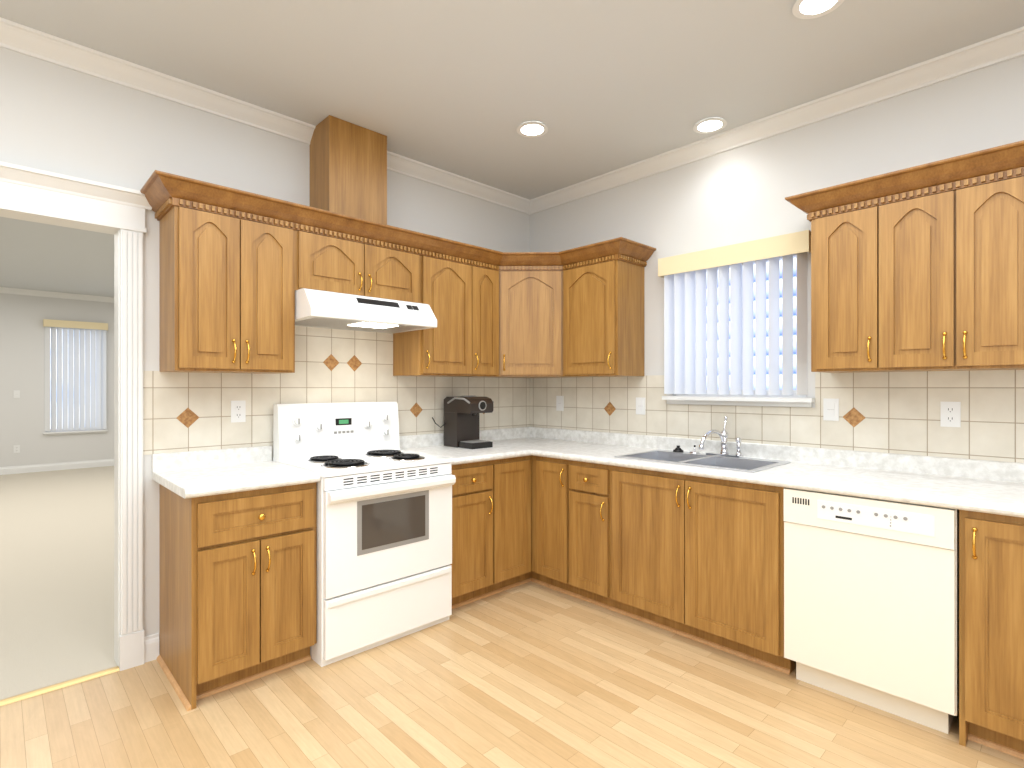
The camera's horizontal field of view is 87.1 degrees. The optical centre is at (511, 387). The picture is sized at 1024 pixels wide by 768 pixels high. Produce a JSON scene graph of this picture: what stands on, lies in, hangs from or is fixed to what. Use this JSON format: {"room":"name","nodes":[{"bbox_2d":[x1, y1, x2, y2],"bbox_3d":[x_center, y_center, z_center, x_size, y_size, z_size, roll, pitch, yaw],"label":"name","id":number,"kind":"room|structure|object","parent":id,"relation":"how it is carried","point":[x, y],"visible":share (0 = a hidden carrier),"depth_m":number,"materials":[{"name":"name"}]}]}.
{"room":"kitchen","nodes":[
{"label":"kitchen","id":0,"kind":"room"},
{"bbox_2d":[0,293,113,466],"bbox_3d":[-7.622,-0.091,8.299,6.120,2.830,0.120,0,0,-44],"label":"wall","id":1,"kind":"structure","parent":0,"point":[22,361],"depth_m":8.40,"materials":[{"name":"white paint"}]},
{"bbox_2d":[0,459,113,474],"bbox_3d":[-7.629,1.264,8.198,5.970,0.120,0.016,0,0,-44],"label":"baseboard","id":2,"kind":"structure","parent":1,"relation":"attached to","point":[105,462],"depth_m":8.55,"materials":[{"name":"white wood"}]},
{"bbox_2d":[0,287,113,302],"bbox_3d":[-7.627,-1.465,8.153,5.910,0.082,0.084,0,0,-44],"label":"crown molding","id":3,"kind":"structure","parent":1,"relation":"attached to","point":[7,290],"depth_m":8.49,"materials":[{"name":"white"}]},
{"bbox_2d":[43,327,107,434],"bbox_3d":[-7.086,-0.110,8.752,0.810,1.732,0.148,0,0,-44],"label":"window","id":4,"kind":"structure","parent":1,"relation":"in","point":[50,432],"depth_m":8.66,"materials":[{"name":"white"}]},
{"bbox_2d":[45,326,105,430],"bbox_3d":[-7.041,-0.172,8.704,0.780,1.728,0.066,0,0,-44],"label":"vertical blinds","id":5,"kind":"object","parent":4,"relation":"attached to","point":[81,379],"visible":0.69,"depth_m":8.70,"materials":[{"name":"white plastic"}]},
{"bbox_2d":[43,319,107,329],"bbox_3d":[-7.038,-1.008,8.702,0.810,0.113,0.100,0,0,-44],"label":"valance","id":6,"kind":"object","parent":1,"relation":"attached to","point":[73,324],"visible":1,"depth_m":8.64,"materials":[{"name":"beige fabric"}]},
{"bbox_2d":[0,466,116,699],"bbox_3d":[-4.863,1.352,5.334,6.240,0.064,8.220,0,0,-44],"label":"floor","id":7,"kind":"structure","parent":0,"point":[56,576],"depth_m":3.76,"materials":[{"name":"beige carpet"}]},
{"bbox_2d":[0,666,119,705],"bbox_3d":[-2.361,1.318,2.039,1.455,0.012,0.044,0,0,-44],"label":"threshold","id":8,"kind":"object","parent":7,"relation":"on","point":[12,699],"depth_m":2.37,"materials":[{"name":"gold"}]},
{"bbox_2d":[0,47,529,636],"bbox_3d":[-2.105,-0.091,2.368,6.120,2.830,0.120,0,0,-44],"label":"wall","id":9,"kind":"structure","parent":0,"point":[66,121],"depth_m":2.63,"materials":[{"name":"white paint"}]},
{"bbox_2d":[0,161,151,670],"bbox_3d":[-2.377,0.201,2.056,1.769,2.247,0.196,0,0,-44],"label":"door frame","id":10,"kind":"structure","parent":9,"relation":"attached to","point":[45,197],"depth_m":2.53,"materials":[{"name":"white wood"}]},
{"bbox_2d":[156,174,223,372],"bbox_3d":[-1.498,-0.501,2.637,0.328,0.850,0.328,0,0,-44],"label":"upper cabinet","id":11,"kind":"object","parent":9,"relation":"attached to","point":[189,212],"depth_m":2.48,"materials":[{"name":"brown wood"}]},
{"bbox_2d":[224,186,299,373],"bbox_3d":[-1.345,-0.501,2.783,0.328,0.850,0.328,0,0,-44],"label":"upper cabinet","id":12,"kind":"object","parent":9,"relation":"attached to","point":[238,268],"depth_m":2.65,"materials":[{"name":"brown wood"}]},
{"bbox_2d":[0,17,533,214],"bbox_3d":[-1.991,-1.465,2.336,6.000,0.082,0.084,0,0,-44],"label":"crown molding","id":13,"kind":"structure","parent":9,"relation":"attached to","point":[47,47],"depth_m":2.70,"materials":[{"name":"white"}]},
{"bbox_2d":[300,206,351,293],"bbox_3d":[-1.066,-0.716,3.050,0.443,0.420,0.328,0,0,-44],"label":"upper cabinet","id":14,"kind":"object","parent":9,"relation":"attached to","point":[325,236],"depth_m":2.88,"materials":[{"name":"brown wood"}]},
{"bbox_2d":[143,326,530,460],"bbox_3d":[-0.826,0.044,3.507,2.637,0.840,0.004,0,0,-44],"label":"tile backsplash","id":15,"kind":"structure","parent":9,"relation":"attached to","point":[183,411],"depth_m":3.17,"materials":[{"name":"beige tile"}]},
{"bbox_2d":[310,115,386,224],"bbox_3d":[-0.968,-1.216,3.191,0.360,0.576,0.260,0,0,-44],"label":"chase","id":16,"kind":"object","parent":9,"relation":"attached to","point":[348,168],"visible":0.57,"depth_m":3.08,"materials":[{"name":"brown wood"}]},
{"bbox_2d":[295,288,436,333],"bbox_3d":[-0.889,-0.427,3.102,0.761,0.154,0.497,0,0,-44],"label":"range hood","id":17,"kind":"object","parent":9,"relation":"attached to","point":[325,309],"visible":0.92,"depth_m":2.93,"materials":[{"name":"white metal"}]},
{"bbox_2d":[352,218,423,303],"bbox_3d":[-0.830,-0.716,3.276,0.443,0.420,0.328,0,0,-44],"label":"upper cabinet","id":18,"kind":"object","parent":9,"relation":"attached to","point":[388,261],"depth_m":3.14,"materials":[{"name":"brown wood"}]},
{"bbox_2d":[393,234,463,376],"bbox_3d":[-0.504,-0.501,3.589,0.461,0.850,0.328,0,0,-44],"label":"upper cabinet","id":19,"kind":"object","parent":9,"relation":"attached to","point":[439,351],"depth_m":3.43,"materials":[{"name":"brown wood"}]},
{"bbox_2d":[464,243,495,377],"bbox_3d":[-0.275,-0.501,3.778,0.363,0.850,0.371,0,0,-44],"label":"upper cabinet","id":20,"kind":"object","parent":9,"relation":"attached to","point":[479,262],"depth_m":3.63,"materials":[{"name":"brown wood"}]},
{"bbox_2d":[496,251,563,377],"bbox_3d":[0.137,-0.501,3.945,0.698,0.850,0.701,0,0,-44],"label":"upper cabinet","id":21,"kind":"object","parent":9,"relation":"attached to","point":[529,285],"depth_m":3.76,"materials":[{"name":"brown wood"}]},
{"bbox_2d":[0,581,1023,767],"bbox_3d":[-0.248,1.354,0.518,6.240,0.060,5.120,0,0,-44],"label":"floor","id":22,"kind":"structure","parent":0,"point":[530,674],"depth_m":2.19,"materials":[{"name":"beige wood"}]},
{"bbox_2d":[156,482,316,710],"bbox_3d":[-1.319,0.887,2.584,0.544,0.873,0.650,0,0,-44],"label":"base cabinet","id":23,"kind":"object","parent":22,"relation":"on","point":[237,588],"visible":1,"depth_m":2.37,"materials":[{"name":"brown wood"}]},
{"bbox_2d":[152,445,320,498],"bbox_3d":[-1.327,0.387,2.581,0.562,0.125,0.642,0,0,-44],"label":"countertop","id":24,"kind":"structure","parent":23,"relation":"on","point":[190,474],"depth_m":2.59,"materials":[{"name":"stone"}]},
{"bbox_2d":[273,401,455,666],"bbox_3d":[-0.815,0.708,3.003,0.758,1.232,0.688,0,0,-44],"label":"range","id":25,"kind":"object","parent":22,"relation":"on","point":[384,537],"visible":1,"depth_m":2.81,"materials":[{"name":"white metal"}]},
{"bbox_2d":[450,461,485,608],"bbox_3d":[-0.431,0.887,3.458,0.416,0.872,0.618,0,0,-44],"label":"base cabinet","id":26,"kind":"object","parent":22,"relation":"on","point":[468,564],"depth_m":3.21,"materials":[{"name":"brown wood"}]},
{"bbox_2d":[486,456,525,596],"bbox_3d":[-0.230,0.887,3.650,0.390,0.872,0.618,0,0,-44],"label":"base cabinet","id":27,"kind":"object","parent":22,"relation":"on","point":[491,527],"depth_m":3.42,"materials":[{"name":"brown wood"}]},
{"bbox_2d":[399,431,530,464],"bbox_3d":[-0.342,0.387,3.526,0.647,0.125,0.642,0,0,-44],"label":"countertop","id":28,"kind":"structure","parent":27,"relation":"on","point":[506,444],"depth_m":3.60,"materials":[{"name":"stone"}]},
{"bbox_2d":[432,396,493,448],"bbox_3d":[-0.335,0.233,3.704,0.291,0.349,0.336,0,0,-44],"label":"coffee maker","id":29,"kind":"object","parent":28,"relation":"on","point":[461,422],"visible":1,"depth_m":3.67,"materials":[{"name":"black plastic"}]},
{"bbox_2d":[479,430,1023,517],"bbox_3d":[1.159,0.387,2.904,0.660,0.125,3.617,0,0,-44],"label":"countertop","id":30,"kind":"structure","parent":27,"relation":"on","point":[988,486],"depth_m":2.56,"materials":[{"name":"stone"}]},
{"bbox_2d":[614,449,790,471],"bbox_3d":[1.058,0.491,3.042,0.500,0.176,0.804,0,0,-44],"label":"double-bowl sink","id":31,"kind":"object","parent":30,"relation":"in","point":[746,464],"visible":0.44,"depth_m":3.08,"materials":[{"name":"silver metal"}]},
{"bbox_2d":[673,445,683,451],"bbox_3d":[1.039,0.383,3.366,0.065,0.038,0.066,0,0,-44],"label":"stopper","id":32,"kind":"object","parent":31,"relation":"on","point":[677,449],"visible":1,"depth_m":3.35,"materials":[{"name":"black plastic"}]},
{"bbox_2d":[689,445,699,453],"bbox_3d":[1.115,0.377,3.286,0.063,0.050,0.064,0,0,-44],"label":"strainer","id":33,"kind":"object","parent":31,"relation":"on","point":[694,452],"visible":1,"depth_m":3.28,"materials":[{"name":"white metal"}]},
{"bbox_2d":[699,416,742,457],"bbox_3d":[1.171,0.286,3.082,0.266,0.232,0.202,0,0,-44],"label":"faucet","id":34,"kind":"object","parent":30,"relation":"on","point":[723,434],"visible":1,"depth_m":3.13,"materials":[{"name":"silver metal"}]},
{"bbox_2d":[526,455,538,582],"bbox_3d":[0.115,0.887,3.981,0.678,0.872,0.618,0,0,-44],"label":"base cabinet","id":35,"kind":"object","parent":22,"relation":"on","point":[532,576],"depth_m":3.55,"materials":[{"name":"brown wood"}]},
{"bbox_2d":[491,427,581,434],"bbox_3d":[0.147,0.387,3.982,0.450,0.125,0.660,0,0,-44],"label":"countertop","id":36,"kind":"structure","parent":35,"relation":"on","point":[542,431],"depth_m":4.29,"materials":[{"name":"stone"}]},
{"bbox_2d":[531,455,618,611],"bbox_3d":[0.551,0.887,3.547,0.650,0.873,0.648,0,0,-44],"label":"base cabinet","id":37,"kind":"object","parent":22,"relation":"on","point":[571,527],"depth_m":3.32,"materials":[{"name":"brown wood"}]},
{"bbox_2d":[612,466,795,673],"bbox_3d":[1.103,0.887,2.971,0.650,0.873,0.948,0,0,-44],"label":"base cabinet","id":38,"kind":"object","parent":22,"relation":"on","point":[699,559],"visible":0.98,"depth_m":2.71,"materials":[{"name":"brown wood"}]},
{"bbox_2d":[784,488,958,733],"bbox_3d":[1.639,0.888,2.404,0.606,0.872,0.601,0,0,-44],"label":"dishwasher","id":39,"kind":"object","parent":22,"relation":"on","point":[871,601],"visible":0.94,"depth_m":2.17,"materials":[{"name":"white"}]},
{"bbox_2d":[959,510,1023,759],"bbox_3d":[2.135,0.887,1.894,0.650,0.873,0.808,0,0,-44],"label":"base cabinet","id":40,"kind":"object","parent":22,"relation":"on","point":[991,630],"visible":1,"depth_m":1.93,"materials":[{"name":"brown wood"}]},
{"bbox_2d":[0,0,1023,296],"bbox_3d":[-3.092,-1.556,3.486,6.240,0.100,13.340,0,0,-44],"label":"ceiling","id":41,"kind":"structure","parent":0,"point":[464,88],"depth_m":2.50,"materials":[{"name":"white paint"}]},
{"bbox_2d":[517,121,547,136],"bbox_3d":[0.118,-1.500,3.127,0.183,0.011,0.183,0,0,1],"label":"recessed light","id":42,"kind":"object","parent":41,"relation":"in","point":[532,128],"depth_m":3.12,"materials":[{"name":"white"}]},
{"bbox_2d":[693,117,726,133],"bbox_3d":[1.132,-1.500,3.081,0.183,0.011,0.183,0,0,1],"label":"recessed light","id":43,"kind":"object","parent":41,"relation":"in","point":[714,124],"depth_m":3.07,"materials":[{"name":"white glass"}]},
{"bbox_2d":[792,0,843,18],"bbox_3d":[1.192,-1.500,2.093,0.183,0.011,0.183,0,0,1],"label":"recessed light","id":44,"kind":"object","parent":41,"relation":"in","point":[810,9],"depth_m":2.12,"materials":[{"name":"white"}]},
{"bbox_2d":[530,55,1023,407],"bbox_3d":[1.919,-0.091,2.679,0.120,2.830,5.240,0,0,-44],"label":"wall","id":45,"kind":"structure","parent":0,"point":[734,196],"depth_m":3.03,"materials":[{"name":"white paint"}]},
{"bbox_2d":[564,238,647,377],"bbox_3d":[0.589,-0.501,3.709,0.371,0.850,0.508,0,0,-44],"label":"upper cabinet","id":46,"kind":"object","parent":45,"relation":"attached to","point":[604,280],"depth_m":3.55,"materials":[{"name":"brown wood"}]},
{"bbox_2d":[658,230,810,277],"bbox_3d":[1.284,-0.769,3.178,0.100,0.113,0.890,0,0,-44],"label":"valance","id":47,"kind":"object","parent":45,"relation":"attached to","point":[781,245],"visible":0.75,"depth_m":3.09,"materials":[{"name":"beige"}]},
{"bbox_2d":[662,254,814,406],"bbox_3d":[1.334,-0.335,3.226,0.148,0.882,0.890,0,0,-44],"label":"window","id":48,"kind":"structure","parent":45,"relation":"in","point":[767,399],"depth_m":3.17,"materials":[{"name":"white"}]},
{"bbox_2d":[664,252,806,394],"bbox_3d":[1.286,-0.378,3.180,0.086,0.840,0.860,0,0,-44],"label":"vertical blinds","id":49,"kind":"object","parent":48,"relation":"attached to","point":[684,332],"visible":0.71,"depth_m":3.16,"materials":[{"name":"white"}]},
{"bbox_2d":[528,26,1023,212],"bbox_3d":[1.877,-1.465,2.576,0.084,0.082,4.910,0,0,-44],"label":"crown molding","id":50,"kind":"structure","parent":45,"relation":"attached to","point":[1009,45],"depth_m":2.86,"materials":[{"name":"white wood"}]},
{"bbox_2d":[531,370,1023,462],"bbox_3d":[1.411,0.123,3.119,0.004,0.406,3.659,0,0,-44],"label":"tile backsplash","id":51,"kind":"structure","parent":45,"relation":"attached to","point":[891,412],"depth_m":2.78,"materials":[{"name":"beige tile"}]},
{"bbox_2d":[805,172,896,372],"bbox_3d":[1.679,-0.501,2.602,0.328,0.850,0.338,0,0,-44],"label":"upper cabinet","id":52,"kind":"object","parent":45,"relation":"attached to","point":[854,226],"depth_m":2.47,"materials":[{"name":"brown wood"}]},
{"bbox_2d":[897,140,1023,371],"bbox_3d":[1.942,-0.501,2.329,0.328,0.850,0.654,0,0,-44],"label":"upper cabinet","id":53,"kind":"object","parent":45,"relation":"attached to","point":[918,268],"depth_m":2.20,"materials":[{"name":"brown wood"}]},
{"bbox_3d":[-2.654,-0.091,7.451,0.120,2.830,7.980,0,0,-44],"label":"wall","id":54,"kind":"structure","parent":0,"visible":0},
{"bbox_2d":[14,445,19,452],"bbox_3d":[-7.583,0.944,8.244,0.072,0.116,0.007,0,0,-44],"label":"outlet","id":55,"kind":"object","parent":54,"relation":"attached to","point":[16,447],"depth_m":8.24,"materials":[{"name":"white plastic"}]},
{"bbox_2d":[14,390,19,397],"bbox_3d":[-7.583,0.104,8.244,0.072,0.116,0.008,0,0,-44],"label":"light switch","id":56,"kind":"object","parent":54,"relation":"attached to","point":[16,392],"depth_m":8.24,"materials":[{"name":"white plastic"}]},
{"bbox_2d":[231,400,245,422],"bbox_3d":[-1.467,0.129,2.887,0.072,0.116,0.007,0,0,-44],"label":"outlet","id":57,"kind":"object","parent":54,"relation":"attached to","point":[238,408],"depth_m":2.88,"materials":[{"name":"white plastic"}]},
{"bbox_2d":[556,396,563,410],"bbox_3d":[0.373,0.124,4.196,0.008,0.116,0.072,0,0,-44],"label":"outlet","id":58,"kind":"object","parent":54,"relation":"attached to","point":[559,399],"depth_m":4.19,"materials":[{"name":"white plastic"}]},
{"bbox_2d":[636,397,644,414],"bbox_3d":[0.876,0.127,3.671,0.008,0.116,0.072,0,0,-44],"label":"outlet","id":59,"kind":"object","parent":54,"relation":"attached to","point":[640,402],"depth_m":3.67,"materials":[{"name":"white plastic"}]},
{"bbox_2d":[823,398,838,420],"bbox_3d":[1.679,0.117,2.833,0.008,0.116,0.072,0,0,-44],"label":"light switch","id":60,"kind":"object","parent":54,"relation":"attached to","point":[830,406],"depth_m":2.83,"materials":[{"name":"white plastic"}]},
{"bbox_2d":[940,402,960,426],"bbox_3d":[2.019,0.124,2.479,0.007,0.116,0.072,0,0,-44],"label":"outlet","id":61,"kind":"object","parent":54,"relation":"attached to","point":[950,414],"depth_m":2.48,"materials":[{"name":"white plastic"}]},
{"label":"outside","id":62,"kind":"structure","parent":0,"visible":0},
{"bbox_2d":[50,329,56,428],"bbox_3d":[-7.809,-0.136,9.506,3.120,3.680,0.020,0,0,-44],"label":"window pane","id":63,"kind":"object","parent":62,"point":[50,378],"depth_m":9.32,"materials":[{"name":"clear glass"}]},
{"bbox_2d":[706,257,795,389],"bbox_3d":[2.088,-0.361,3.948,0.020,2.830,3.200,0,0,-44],"label":"outside view","id":64,"kind":"structure","parent":62,"point":[794,331],"depth_m":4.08,"materials":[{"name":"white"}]}
]}

